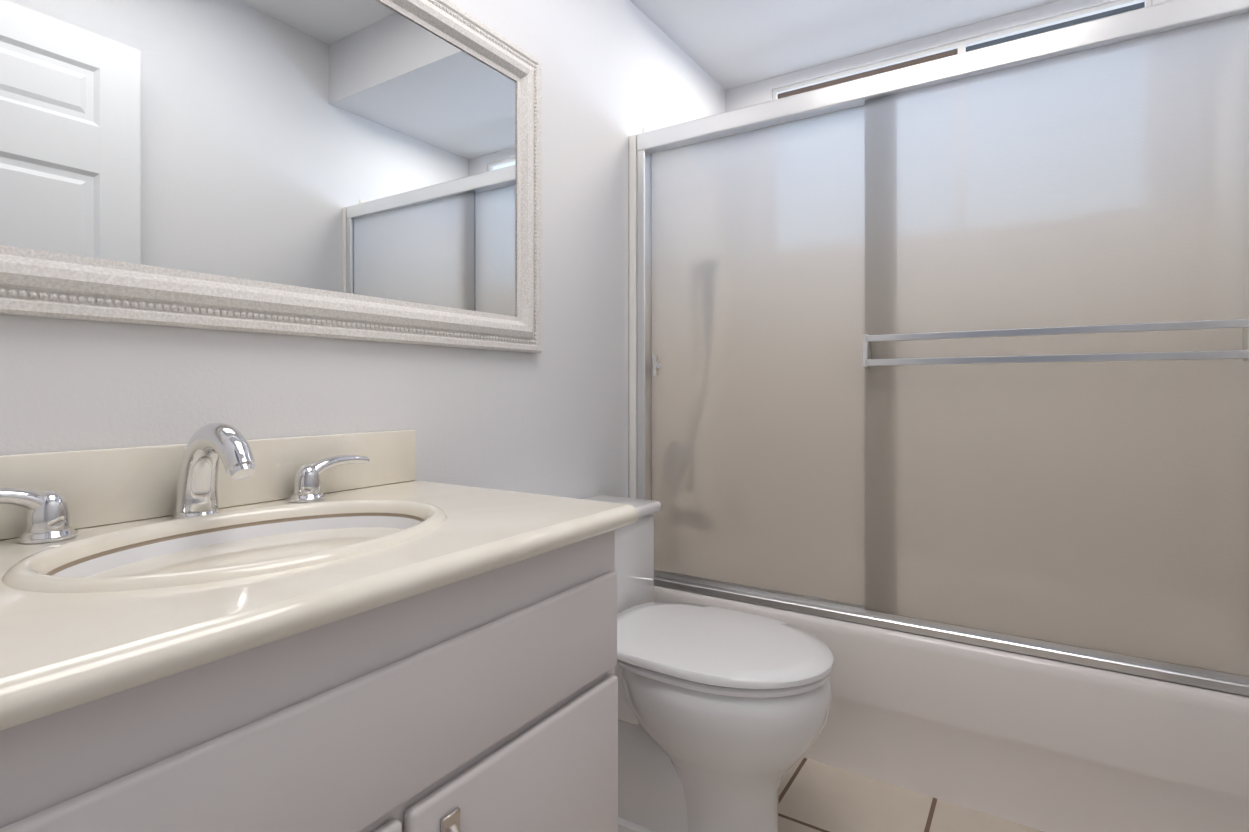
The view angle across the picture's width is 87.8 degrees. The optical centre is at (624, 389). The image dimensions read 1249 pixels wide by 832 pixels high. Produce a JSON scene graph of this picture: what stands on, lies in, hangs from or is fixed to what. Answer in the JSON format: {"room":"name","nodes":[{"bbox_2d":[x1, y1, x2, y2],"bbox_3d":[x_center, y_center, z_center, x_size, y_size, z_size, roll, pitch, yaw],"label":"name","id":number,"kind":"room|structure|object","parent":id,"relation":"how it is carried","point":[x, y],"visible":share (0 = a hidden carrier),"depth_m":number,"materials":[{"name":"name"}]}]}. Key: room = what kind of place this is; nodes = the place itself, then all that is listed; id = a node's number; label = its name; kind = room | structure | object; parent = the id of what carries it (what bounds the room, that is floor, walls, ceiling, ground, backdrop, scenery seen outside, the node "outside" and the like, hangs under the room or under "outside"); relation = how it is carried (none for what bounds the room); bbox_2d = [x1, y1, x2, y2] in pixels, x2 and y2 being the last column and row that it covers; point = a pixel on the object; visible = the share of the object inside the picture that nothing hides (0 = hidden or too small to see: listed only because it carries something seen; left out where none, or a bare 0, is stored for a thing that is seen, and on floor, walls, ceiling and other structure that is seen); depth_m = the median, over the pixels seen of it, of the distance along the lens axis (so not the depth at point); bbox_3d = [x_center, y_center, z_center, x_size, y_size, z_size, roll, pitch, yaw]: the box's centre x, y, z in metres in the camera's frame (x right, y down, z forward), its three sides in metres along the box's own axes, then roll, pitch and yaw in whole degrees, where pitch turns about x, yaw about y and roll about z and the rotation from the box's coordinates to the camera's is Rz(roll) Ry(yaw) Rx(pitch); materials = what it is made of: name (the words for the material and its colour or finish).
{"room":"bathroom","nodes":[
{"label":"bathroom","id":0,"kind":"room"},
{"bbox_2d":[0,0,724,498],"bbox_3d":[-0.519,-0.292,1.246,0.091,2.483,3.451,0,0,33],"label":"wall","id":1,"kind":"structure","parent":0,"point":[552,418],"depth_m":1.52,"materials":[{"name":"white paint"}]},
{"bbox_2d":[0,0,541,352],"bbox_3d":[-0.503,-0.454,1.158,0.027,0.726,1.089,0,0,33],"label":"mirror","id":2,"kind":"object","parent":1,"relation":"attached to","point":[367,170],"visible":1,"depth_m":1.06,"materials":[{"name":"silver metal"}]},
{"bbox_2d":[630,0,1058,89],"bbox_3d":[0.806,-1.365,1.871,1.463,0.338,0.785,0,0,33],"label":"ceiling","id":3,"kind":"structure","parent":0,"point":[727,44],"depth_m":2.14,"materials":[{"name":"white paint"}]},
{"bbox_2d":[778,757,1042,831],"bbox_3d":[0.135,0.986,0.825,1.645,0.073,3.451,0,0,33],"label":"floor","id":4,"kind":"structure","parent":0,"point":[815,796],"depth_m":1.47,"materials":[{"name":"tile"}]},
{"bbox_2d":[0,429,637,831],"bbox_3d":[-0.436,0.514,0.782,0.543,0.870,0.880,0,0,33],"label":"bathroom vanity","id":5,"kind":"object","parent":4,"relation":"on","point":[382,641],"visible":1,"depth_m":0.68,"materials":[{"name":"white paint"}]},
{"bbox_2d":[0,423,369,543],"bbox_3d":[-0.561,0.113,0.893,0.165,0.134,0.560,0,0,33],"label":"faucet","id":6,"kind":"object","parent":5,"relation":"on","point":[208,447],"visible":0.98,"depth_m":0.88,"materials":[{"name":"silver metal"}]},
{"bbox_2d":[585,495,833,831],"bbox_3d":[0.099,0.623,1.445,0.713,0.654,0.478,0,0,33],"label":"toilet","id":7,"kind":"object","parent":4,"relation":"on","point":[723,715],"visible":0.69,"depth_m":1.28,"materials":[{"name":"white ceramic"}]},
{"bbox_2d":[654,585,1248,831],"bbox_3d":[0.817,0.767,1.887,1.457,0.365,0.739,0,0,33],"label":"bathtub","id":8,"kind":"object","parent":4,"relation":"on","point":[1042,744],"visible":0.38,"depth_m":1.42,"materials":[{"name":"white ceramic"}]},
{"bbox_2d":[629,0,1248,695],"bbox_3d":[0.636,-0.096,1.606,1.457,1.360,0.088,0,0,33],"label":"shower door","id":9,"kind":"structure","parent":8,"relation":"on","point":[953,348],"depth_m":1.49,"materials":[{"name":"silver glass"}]},
{"bbox_2d":[725,0,1171,111],"bbox_3d":[1.043,-0.292,2.239,1.463,2.483,0.091,0,0,33],"label":"wall","id":10,"kind":"structure","parent":0,"point":[755,93],"depth_m":2.24,"materials":[{"name":"white paint"}]},
{"bbox_2d":[773,0,1151,99],"bbox_3d":[1.059,-0.842,2.206,1.140,0.624,0.038,0,0,33],"label":"alcove window","id":11,"kind":"structure","parent":10,"relation":"in","point":[1072,18],"depth_m":2.15,"materials":[{"name":"white"}]}
]}

